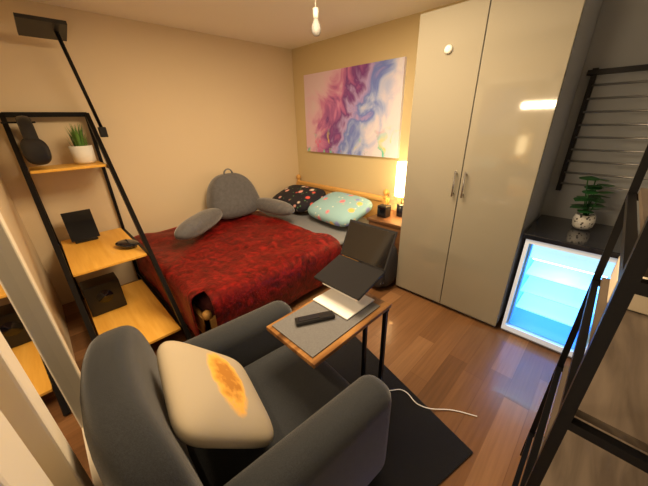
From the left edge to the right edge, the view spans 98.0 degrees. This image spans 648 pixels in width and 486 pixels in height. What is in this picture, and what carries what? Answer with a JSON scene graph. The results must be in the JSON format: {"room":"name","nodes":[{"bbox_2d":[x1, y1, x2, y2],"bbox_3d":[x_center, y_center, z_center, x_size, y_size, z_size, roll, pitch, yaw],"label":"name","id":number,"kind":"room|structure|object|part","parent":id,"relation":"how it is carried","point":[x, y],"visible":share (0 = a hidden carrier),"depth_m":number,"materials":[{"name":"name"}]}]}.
{"room":"bedroom","nodes":[
{"label":"bedroom","id":0,"kind":"room"},
{"bbox_2d":[0,175,75,361],"bbox_3d":[-1.132,0.038,0.850,4.000,2.400,0.100,21,32,41],"label":"wall","id":1,"kind":"structure","parent":0,"point":[8,210],"depth_m":2.03,"materials":[{"name":"beige paint"}]},
{"bbox_2d":[0,410,53,485],"bbox_3d":[-0.154,0.470,0.128,1.120,2.140,0.095,21,32,41],"label":"door","id":2,"kind":"structure","parent":1,"relation":"in","point":[18,467],"depth_m":0.46,"materials":[{"name":"white paint"}]},
{"bbox_2d":[0,212,102,485],"bbox_3d":[-0.912,0.199,0.818,0.880,1.880,0.070,21,32,41],"label":"wall mirror","id":3,"kind":"object","parent":1,"relation":"attached to","point":[40,376],"visible":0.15,"depth_m":0.88,"materials":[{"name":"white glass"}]},
{"bbox_3d":[-1.197,0.091,1.081,0.075,1.880,0.070,21,32,41],"label":"frame","id":4,"kind":"part","parent":3,"relation":"part of","materials":[{"name":"beige wood"}]},
{"bbox_3d":[-0.628,0.307,0.554,0.075,1.880,0.070,21,32,41],"label":"frame","id":5,"kind":"part","parent":3,"relation":"part of","materials":[{"name":"beige wood"}]},
{"bbox_2d":[0,0,298,304],"bbox_3d":[-1.486,-0.971,3.187,0.100,2.400,3.200,21,32,41],"label":"wall","id":6,"kind":"structure","parent":0,"point":[178,108],"depth_m":2.73,"materials":[{"name":"beige paint"}]},
{"bbox_2d":[28,0,460,48],"bbox_3d":[-0.065,-1.568,1.347,4.200,0.100,3.200,21,32,41],"label":"ceiling","id":7,"kind":"structure","parent":0,"point":[287,24],"depth_m":2.42,"materials":[{"name":"beige paint"}]},
{"bbox_2d":[311,0,320,35],"bbox_3d":[-0.061,-1.681,2.069,0.090,0.270,0.090,21,32,41],"label":"pendant light","id":8,"kind":"object","parent":7,"relation":"hanging from","point":[316,29],"visible":1,"depth_m":2.07,"materials":[{"name":"white glass"}]},
{"bbox_2d":[313,7,318,18],"bbox_3d":[-0.061,-1.685,2.067,0.044,0.060,0.044,21,32,41],"label":"socket","id":9,"kind":"object","parent":8,"relation":"attached to","point":[315,10],"depth_m":2.05,"materials":[{"name":"white plastic"}]},
{"bbox_3d":[-0.059,-1.607,2.101,0.072,0.110,0.072,21,32,41],"label":"bulb","id":10,"kind":"part","parent":8,"relation":"part of","materials":[{"name":"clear glass"}]},
{"bbox_2d":[62,261,571,485],"bbox_3d":[-0.008,0.724,2.344,4.200,0.100,3.200,21,32,41],"label":"floor","id":11,"kind":"structure","parent":0,"point":[449,358],"depth_m":1.90,"materials":[{"name":"brown wood"}]},
{"bbox_2d":[0,112,191,343],"bbox_3d":[-1.690,-0.083,2.106,1.468,1.670,0.535,21,32,41],"label":"ladder shelf","id":12,"kind":"object","parent":11,"relation":"on","point":[143,311],"visible":0.88,"depth_m":2.23,"materials":[{"name":"black metal"}]},
{"bbox_2d":[15,115,51,164],"bbox_3d":[-2.188,-0.769,2.107,0.375,0.337,0.150,21,32,41],"label":"headphones","id":13,"kind":"object","parent":12,"relation":"hanging from","point":[35,150],"visible":1,"depth_m":2.00,"materials":[{"name":"black plastic"}]},
{"bbox_2d":[20,138,51,164],"bbox_3d":[-2.080,-0.661,2.038,0.075,0.188,0.150,21,32,41],"label":"ear cup","id":14,"kind":"object","parent":13,"relation":"on","point":[34,150],"depth_m":2.01,"materials":[{"name":"black plastic"}]},
{"bbox_3d":[-1.849,-0.001,1.932,0.030,2.150,0.040,-23,-9,-40],"label":"rail","id":15,"kind":"part","parent":12,"relation":"part of","materials":[{"name":"black metal"}]},
{"bbox_3d":[-2.375,-0.200,2.420,0.025,1.640,0.025,21,32,41],"label":"rail","id":16,"kind":"part","parent":12,"relation":"part of","materials":[{"name":"black metal"}]},
{"bbox_2d":[13,12,108,136],"bbox_3d":[-1.919,-1.187,2.108,0.249,0.758,0.330,21,32,41],"label":"lamp","id":17,"kind":"object","parent":12,"relation":"attached to","point":[26,25],"visible":1,"depth_m":1.96,"materials":[{"name":"black plastic"}]},
{"bbox_3d":[-2.073,-0.617,2.284,0.342,0.020,0.456,21,32,41],"label":"shelf","id":18,"kind":"part","parent":12,"relation":"part of","materials":[{"name":"brown wood"}]},
{"bbox_2d":[60,209,99,243],"bbox_3d":[-2.119,-0.147,2.458,0.120,0.256,0.200,21,32,41],"label":"tablet stand","id":19,"kind":"object","parent":12,"relation":"on","point":[80,225],"visible":1,"depth_m":2.45,"materials":[{"name":"black plastic"}]},
{"bbox_2d":[65,124,95,163],"bbox_3d":[-2.011,-0.821,2.315,0.159,0.319,0.159,0,24,2],"label":"potted grass","id":20,"kind":"object","parent":12,"relation":"on","point":[81,153],"depth_m":2.29,"materials":[{"name":"white ceramic"}]},
{"bbox_2d":[68,145,95,163],"bbox_3d":[-2.009,-0.739,2.351,0.160,0.140,0.160,21,32,41],"label":"pot","id":21,"kind":"object","parent":20,"relation":"on","point":[81,154],"depth_m":2.30,"materials":[{"name":"white ceramic"}]},
{"bbox_2d":[79,272,126,316],"bbox_3d":[-1.837,0.425,2.350,0.186,0.260,0.240,21,32,41],"label":"speaker","id":22,"kind":"object","parent":12,"relation":"on","point":[103,294],"visible":1,"depth_m":2.29},
{"bbox_3d":[-1.867,0.042,2.361,0.884,0.020,0.456,21,32,41],"label":"shelf","id":23,"kind":"part","parent":12,"relation":"part of","materials":[{"name":"brown wood"}]},
{"bbox_3d":[-2.022,-0.348,2.741,0.025,1.640,0.025,21,32,41],"label":"rail","id":24,"kind":"part","parent":12,"relation":"part of","materials":[{"name":"black metal"}]},
{"bbox_2d":[115,239,138,247],"bbox_3d":[-1.636,0.004,2.339,0.210,0.050,0.130,9,26,23],"label":"computer mouse","id":25,"kind":"object","parent":12,"relation":"on","point":[125,243],"visible":1,"depth_m":2.30,"materials":[{"name":"black plastic"}]},
{"bbox_3d":[-1.621,0.580,2.339,1.050,0.020,0.456,21,32,41],"label":"shelf","id":26,"kind":"part","parent":12,"relation":"part of","materials":[{"name":"brown wood"}]},
{"bbox_3d":[-1.495,-0.149,2.253,0.030,2.150,0.040,-23,-9,-40],"label":"rail","id":27,"kind":"part","parent":12,"relation":"part of","materials":[{"name":"black metal"}]},
{"bbox_2d":[191,174,388,332],"bbox_3d":[-0.602,-0.119,3.161,1.620,0.820,2.258,21,32,41],"label":"bed","id":28,"kind":"object","parent":11,"relation":"on","point":[203,310],"visible":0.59,"depth_m":3.23,"materials":[{"name":"brown wood"}]},
{"bbox_3d":[-1.382,0.417,2.538,1.600,0.170,0.030,21,32,41],"label":"foot rail","id":29,"kind":"part","parent":28,"relation":"part of","materials":[{"name":"brown wood"}]},
{"bbox_3d":[-0.829,0.531,2.006,0.068,0.120,0.068,21,32,41],"label":"post knob","id":30,"kind":"part","parent":28,"relation":"part of","materials":[{"name":"brown wood"}]},
{"bbox_2d":[134,211,341,335],"bbox_3d":[-0.897,0.136,2.873,1.681,0.411,1.430,21,32,41],"label":"blanket","id":31,"kind":"object","parent":28,"relation":"on","point":[245,264],"visible":0.78,"depth_m":2.44,"materials":[{"name":"fabric"}]},
{"bbox_2d":[174,168,294,239],"bbox_3d":[-1.057,-0.461,3.034,0.858,0.558,1.276,21,32,41],"label":"pillow","id":32,"kind":"object","parent":31,"relation":"on","point":[231,195],"visible":1,"depth_m":3.20,"materials":[{"name":"grey fabric"}]},
{"bbox_3d":[-1.264,-0.212,2.897,0.210,0.189,0.790,2,24,8],"label":"arm","id":33,"kind":"part","parent":32,"relation":"part of"},
{"bbox_3d":[-1.079,-0.571,3.361,0.340,0.500,0.639,21,32,41],"label":"backrest","id":34,"kind":"part","parent":32,"relation":"part of","materials":[{"name":"grey fabric"}]},
{"bbox_3d":[-0.617,-0.438,3.381,0.683,0.180,0.200,17,29,36],"label":"arm","id":35,"kind":"part","parent":32,"relation":"part of"},
{"bbox_3d":[-0.600,-0.028,3.201,1.540,0.160,2.170,21,32,41],"label":"mattress","id":36,"kind":"part","parent":28,"relation":"part of","materials":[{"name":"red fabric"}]},
{"bbox_3d":[-0.042,0.297,2.736,0.030,0.170,2.250,21,32,41],"label":"rail","id":37,"kind":"part","parent":28,"relation":"part of","materials":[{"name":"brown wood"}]},
{"bbox_2d":[272,185,325,211],"bbox_3d":[-0.348,-0.616,3.812,0.729,0.249,0.521,21,32,41],"label":"floral pillow","id":38,"kind":"object","parent":28,"relation":"on","point":[300,197],"visible":0.8,"depth_m":3.66,"materials":[{"name":"fabric"}]},
{"bbox_2d":[260,211,368,245],"bbox_3d":[-0.181,-0.285,3.532,1.580,0.050,0.980,21,32,41],"label":"sheet","id":39,"kind":"object","parent":28,"relation":"on","point":[304,220],"depth_m":3.32,"materials":[{"name":"grey fabric"}]},
{"bbox_2d":[308,192,372,226],"bbox_3d":[0.175,-0.411,3.300,0.523,0.260,0.740,-20,29,-36],"label":"floral pillow","id":40,"kind":"object","parent":28,"relation":"on","point":[335,208],"visible":0.96,"depth_m":3.13,"materials":[{"name":"teal fabric"}]},
{"bbox_3d":[0.169,-0.707,3.753,1.620,0.070,0.050,21,32,41],"label":"headboard rail","id":41,"kind":"part","parent":28,"relation":"part of","materials":[{"name":"brown wood"}]},
{"bbox_3d":[0.180,-0.489,3.854,1.600,0.410,0.035,21,32,41],"label":"headboard panel","id":42,"kind":"part","parent":28,"relation":"part of","materials":[{"name":"brown wood"}]},
{"bbox_3d":[0.708,-0.559,3.220,0.068,0.120,0.068,21,32,41],"label":"post knob","id":43,"kind":"part","parent":28,"relation":"part of","materials":[{"name":"brown wood"}]},
{"bbox_2d":[363,245,397,287],"bbox_3d":[0.536,0.180,2.770,0.340,0.528,0.260,21,32,41],"label":"backpack","id":44,"kind":"object","parent":11,"relation":"on","point":[389,276],"visible":0.3,"depth_m":2.67,"materials":[{"name":"grey fabric"}]},
{"bbox_2d":[367,210,401,273],"bbox_3d":[0.781,0.002,3.100,0.490,0.585,0.445,21,32,41],"label":"nightstand","id":45,"kind":"object","parent":11,"relation":"on","point":[393,223],"visible":0.16,"depth_m":2.90,"materials":[{"name":"brown wood"}]},
{"bbox_2d":[377,204,390,217],"bbox_3d":[0.639,-0.343,3.004,0.110,0.125,0.103,21,32,41],"label":"alarm clock","id":46,"kind":"object","parent":45,"relation":"on","point":[383,210],"visible":1,"depth_m":2.97,"materials":[{"name":"black plastic"}]},
{"bbox_3d":[0.642,-0.063,2.923,0.420,0.210,0.010,21,32,41],"label":"drawer","id":47,"kind":"part","parent":45,"relation":"part of","materials":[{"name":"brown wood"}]},
{"bbox_2d":[394,161,406,216],"bbox_3d":[0.819,-0.552,2.930,0.164,0.560,0.164,21,32,41],"label":"table lamp","id":48,"kind":"object","parent":45,"relation":"on","point":[401,165],"visible":0.58,"depth_m":2.85,"materials":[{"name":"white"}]},
{"bbox_3d":[0.817,-0.653,2.886,0.164,0.340,0.164,21,32,41],"label":"lamp shade","id":49,"kind":"part","parent":48,"relation":"part of","materials":[{"name":"beige fabric"}]},
{"bbox_2d":[325,336,472,485],"bbox_3d":[-0.116,0.986,1.605,1.270,0.012,1.240,-15,27,-28],"label":"area rug","id":50,"kind":"object","parent":11,"relation":"on","point":[421,450],"visible":0.32,"depth_m":1.48,"materials":[{"name":"black fabric"}]},
{"bbox_2d":[80,301,391,485],"bbox_3d":[-0.316,0.677,1.173,0.882,0.900,0.850,-20,29,-36],"label":"armchair","id":51,"kind":"object","parent":50,"relation":"on","point":[328,430],"visible":0.7,"depth_m":0.94,"materials":[{"name":"grey fabric"}]},
{"bbox_3d":[-0.569,0.703,0.955,0.226,0.760,0.798,-20,29,-36],"label":"backrest","id":52,"kind":"part","parent":51,"relation":"part of","materials":[{"name":"grey fabric"}]},
{"bbox_2d":[157,341,273,448],"bbox_3d":[-0.385,0.534,1.010,0.290,0.355,0.433,-17,28,-31],"label":"throw pillow","id":53,"kind":"object","parent":51,"relation":"on","point":[211,401],"visible":1,"depth_m":0.90,"materials":[{"name":"beige fabric"}]},
{"bbox_3d":[-0.474,0.646,1.505,0.720,0.500,0.160,-20,29,-36],"label":"arm","id":54,"kind":"part","parent":51,"relation":"part of","materials":[{"name":"grey fabric"}]},
{"bbox_2d":[186,345,349,485],"bbox_3d":[-0.252,0.743,1.258,0.720,0.150,0.520,-20,29,-36],"label":"seat cushion","id":55,"kind":"object","parent":51,"relation":"on","point":[290,391],"depth_m":1.23,"materials":[{"name":"grey fabric"}]},
{"bbox_3d":[-0.030,0.848,1.016,0.720,0.500,0.160,-20,29,-36],"label":"arm","id":56,"kind":"part","parent":51,"relation":"part of","materials":[{"name":"grey fabric"}]},
{"bbox_2d":[266,293,390,380],"bbox_3d":[0.046,0.646,1.516,0.330,0.638,0.550,21,32,41],"label":"side table","id":57,"kind":"object","parent":50,"relation":"on","point":[384,307],"visible":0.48,"depth_m":1.33,"materials":[{"name":"brown wood"}]},
{"bbox_2d":[272,301,379,357],"bbox_3d":[0.021,0.355,1.377,0.280,0.004,0.470,21,32,41],"label":"desk mat","id":58,"kind":"object","parent":57,"relation":"on","point":[313,338],"visible":0.64,"depth_m":1.29,"materials":[{"name":"grey fabric"}]},
{"bbox_2d":[295,310,334,325],"bbox_3d":[-0.043,0.356,1.339,0.190,0.022,0.048,-8,24,-15],"label":"remote control","id":59,"kind":"object","parent":58,"relation":"on","point":[322,316],"visible":1,"depth_m":1.33,"materials":[{"name":"black plastic"}]},
{"bbox_2d":[313,283,373,319],"bbox_3d":[0.124,0.232,1.477,0.240,0.133,0.286,21,32,41],"label":"laptop stand","id":60,"kind":"object","parent":58,"relation":"on","point":[345,306],"depth_m":1.45,"materials":[{"name":"silver metal"}]},
{"bbox_2d":[314,219,397,300],"bbox_3d":[0.159,0.069,1.478,0.310,0.263,0.308,21,32,41],"label":"laptop","id":61,"kind":"object","parent":60,"relation":"on","point":[371,245],"visible":1,"depth_m":1.49,"materials":[{"name":"black"}]},
{"bbox_3d":[0.241,0.585,1.670,0.020,0.613,0.020,21,32,41],"label":"leg","id":62,"kind":"part","parent":57,"relation":"part of","materials":[{"name":"black metal"}]},
{"bbox_3d":[0.329,0.618,1.588,0.020,0.613,0.020,21,32,41],"label":"leg","id":63,"kind":"part","parent":57,"relation":"part of","materials":[{"name":"black metal"}]},
{"bbox_2d":[390,389,476,416],"bbox_3d":[0.624,0.946,1.643,0.488,0.020,0.070,9,25,22],"label":"charging cable","id":64,"kind":"object","parent":50,"relation":"on","point":[394,389],"visible":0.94,"depth_m":1.62,"materials":[{"name":"white plastic"}]},
{"bbox_2d":[396,0,602,325],"bbox_3d":[1.204,-0.527,2.260,0.896,2.200,0.641,21,32,41],"label":"wardrobe","id":65,"kind":"object","parent":11,"relation":"on","point":[496,82],"visible":0.99,"depth_m":1.92,"materials":[{"name":"grey"}]},
{"bbox_3d":[0.852,-0.522,2.226,0.445,2.165,0.025,21,32,41],"label":"door","id":66,"kind":"part","parent":65,"relation":"part of","materials":[{"name":"beige"}]},
{"bbox_3d":[0.957,-0.438,2.083,0.012,0.190,0.012,21,32,41],"label":"handle","id":67,"kind":"part","parent":65,"relation":"part of","materials":[{"name":"grey metal"}]},
{"bbox_3d":[1.007,-0.419,2.037,0.012,0.190,0.012,21,32,41],"label":"handle","id":68,"kind":"part","parent":65,"relation":"part of","materials":[{"name":"grey metal"}]},
{"bbox_2d":[501,214,622,357],"bbox_3d":[1.741,0.300,2.059,0.540,0.820,0.560,21,32,41],"label":"mini fridge","id":69,"kind":"object","parent":11,"relation":"on","point":[559,261],"visible":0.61,"depth_m":1.99,"materials":[{"name":"grey"}]},
{"bbox_3d":[1.392,0.315,2.053,0.022,0.753,0.029,21,32,41],"label":"door frame","id":70,"kind":"part","parent":69,"relation":"part of","materials":[{"name":"white plastic"}]},
{"bbox_3d":[1.569,0.706,2.039,0.456,0.040,0.029,21,32,41],"label":"door frame","id":71,"kind":"part","parent":69,"relation":"part of","materials":[{"name":"white plastic"}]},
{"bbox_2d":[516,292,578,326],"bbox_3d":[1.753,0.468,2.140,0.410,0.008,0.440,21,32,41],"label":"shelf","id":72,"kind":"object","parent":69,"relation":"attached to","point":[566,315],"depth_m":2.09,"materials":[{"name":"blue"}]},
{"bbox_2d":[520,276,597,314],"bbox_3d":[1.750,0.339,2.084,0.410,0.008,0.440,21,32,41],"label":"shelf","id":73,"kind":"object","parent":69,"relation":"attached to","point":[561,294],"depth_m":2.04,"materials":[{"name":"blue"}]},
{"bbox_2d":[526,260,601,294],"bbox_3d":[1.746,0.211,2.028,0.410,0.008,0.440,21,32,41],"label":"shelf","id":74,"kind":"object","parent":69,"relation":"attached to","point":[568,277],"depth_m":1.99,"materials":[{"name":"blue"}]},
{"bbox_3d":[1.553,0.047,1.752,0.456,0.028,0.029,21,32,41],"label":"door frame","id":75,"kind":"part","parent":69,"relation":"part of","materials":[{"name":"white plastic"}]},
{"bbox_2d":[570,176,613,229],"bbox_3d":[1.775,-0.260,1.881,0.203,0.342,0.244,21,32,41],"label":"potted plant","id":76,"kind":"object","parent":69,"relation":"on","point":[583,219],"visible":1,"depth_m":1.87,"materials":[{"name":"green plant"}]},
{"bbox_3d":[1.780,-0.150,1.933,0.120,0.100,0.120,21,32,41],"label":"pot","id":77,"kind":"part","parent":76,"relation":"part of","materials":[{"name":"white ceramic"}]},
{"bbox_2d":[512,144,647,485],"bbox_3d":[0.875,0.402,0.677,0.460,1.780,0.720,21,32,41],"label":"shelving unit","id":78,"kind":"object","parent":11,"relation":"on","point":[596,434],"visible":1,"depth_m":0.62,"materials":[{"name":"black metal"}]},
{"bbox_3d":[0.736,1.003,1.108,0.018,0.020,0.700,21,32,41],"label":"rail","id":79,"kind":"part","parent":78,"relation":"part of","materials":[{"name":"black metal"}]},
{"bbox_3d":[0.727,0.618,0.941,0.018,0.020,0.700,21,32,41],"label":"rail","id":80,"kind":"part","parent":78,"relation":"part of","materials":[{"name":"black metal"}]},
{"bbox_3d":[0.717,0.242,0.777,0.018,0.020,0.700,21,32,41],"label":"rail","id":81,"kind":"part","parent":78,"relation":"part of","materials":[{"name":"black metal"}]},
{"bbox_3d":[0.625,0.405,0.408,0.440,0.020,0.018,21,32,41],"label":"rail","id":82,"kind":"part","parent":78,"relation":"part of","materials":[{"name":"black metal"}]},
{"bbox_2d":[607,256,647,314],"bbox_3d":[0.956,0.114,0.845,0.120,0.105,0.220,21,32,41],"label":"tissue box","id":83,"kind":"object","parent":78,"relation":"on","point":[639,303],"visible":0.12,"depth_m":0.80,"materials":[{"name":"beige cardboard"}]},
{"bbox_3d":[0.710,-0.042,0.653,0.018,0.020,0.700,21,32,41],"label":"rail","id":84,"kind":"part","parent":78,"relation":"part of","materials":[{"name":"black metal"}]},
{"bbox_3d":[0.618,0.120,0.285,0.440,0.020,0.018,21,32,41],"label":"rail","id":85,"kind":"part","parent":78,"relation":"part of","materials":[{"name":"black metal"}]},
{"bbox_2d":[292,0,647,235],"bbox_3d":[1.059,-0.882,2.840,4.000,2.400,0.100,21,32,41],"label":"wall","id":86,"kind":"structure","parent":0,"point":[620,35],"depth_m":2.06,"materials":[{"name":"paint"}]},
{"bbox_2d":[304,57,406,157],"bbox_3d":[0.273,-1.523,3.303,1.440,0.920,0.035,21,32,41],"label":"painting","id":87,"kind":"object","parent":86,"relation":"attached to","point":[353,110],"visible":1,"depth_m":3.18,"materials":[{"name":"fabric"}]},
{"bbox_2d":[556,64,647,191],"bbox_3d":[2.070,-0.653,1.704,0.920,0.800,0.062,21,32,41],"label":"drying rack","id":88,"kind":"object","parent":86,"relation":"attached to","point":[594,72],"visible":0.94,"depth_m":1.86,"materials":[{"name":"black metal"}]},
{"bbox_3d":[1.754,-0.751,1.972,0.004,0.700,0.012,-21,30,-41],"label":"scissor arm","id":89,"kind":"part","parent":88,"relation":"part of"},
{"bbox_3d":[2.071,-0.339,1.834,0.840,0.012,0.012,21,32,41],"label":"rod","id":90,"kind":"part","parent":88,"relation":"part of","materials":[{"name":"grey metal"}]},
{"bbox_3d":[2.068,-0.485,1.770,0.840,0.012,0.012,21,32,41],"label":"rod","id":91,"kind":"part","parent":88,"relation":"part of","materials":[{"name":"grey metal"}]},
{"bbox_3d":[2.061,-0.408,1.794,0.840,0.012,0.012,21,32,41],"label":"rod","id":92,"kind":"part","parent":88,"relation":"part of","materials":[{"name":"grey metal"}]},
{"bbox_3d":[2.057,-0.555,1.730,0.840,0.012,0.012,21,32,41],"label":"rod","id":93,"kind":"part","parent":88,"relation":"part of","materials":[{"name":"grey metal"}]},
{"bbox_3d":[2.064,-0.632,1.706,0.840,0.012,0.012,21,32,41],"label":"rod","id":94,"kind":"part","parent":88,"relation":"part of","materials":[{"name":"grey metal"}]},
{"bbox_3d":[2.054,-0.702,1.667,0.840,0.012,0.012,21,32,41],"label":"rod","id":95,"kind":"part","parent":88,"relation":"part of","materials":[{"name":"grey metal"}]},
{"bbox_3d":[2.060,-0.779,1.642,0.840,0.012,0.012,21,32,41],"label":"rod","id":96,"kind":"part","parent":88,"relation":"part of","materials":[{"name":"grey metal"}]},
{"bbox_3d":[2.062,-0.997,1.555,0.920,0.030,0.040,21,32,41],"label":"rail","id":97,"kind":"part","parent":88,"relation":"part of","materials":[{"name":"black metal"}]},
{"bbox_3d":[2.050,-0.849,1.603,0.840,0.012,0.012,21,32,41],"label":"rod","id":98,"kind":"part","parent":88,"relation":"part of","materials":[{"name":"grey metal"}]},
{"bbox_3d":[2.057,-0.925,1.579,0.840,0.012,0.012,21,32,41],"label":"rod","id":99,"kind":"part","parent":88,"relation":"part of","materials":[{"name":"grey metal"}]}
]}

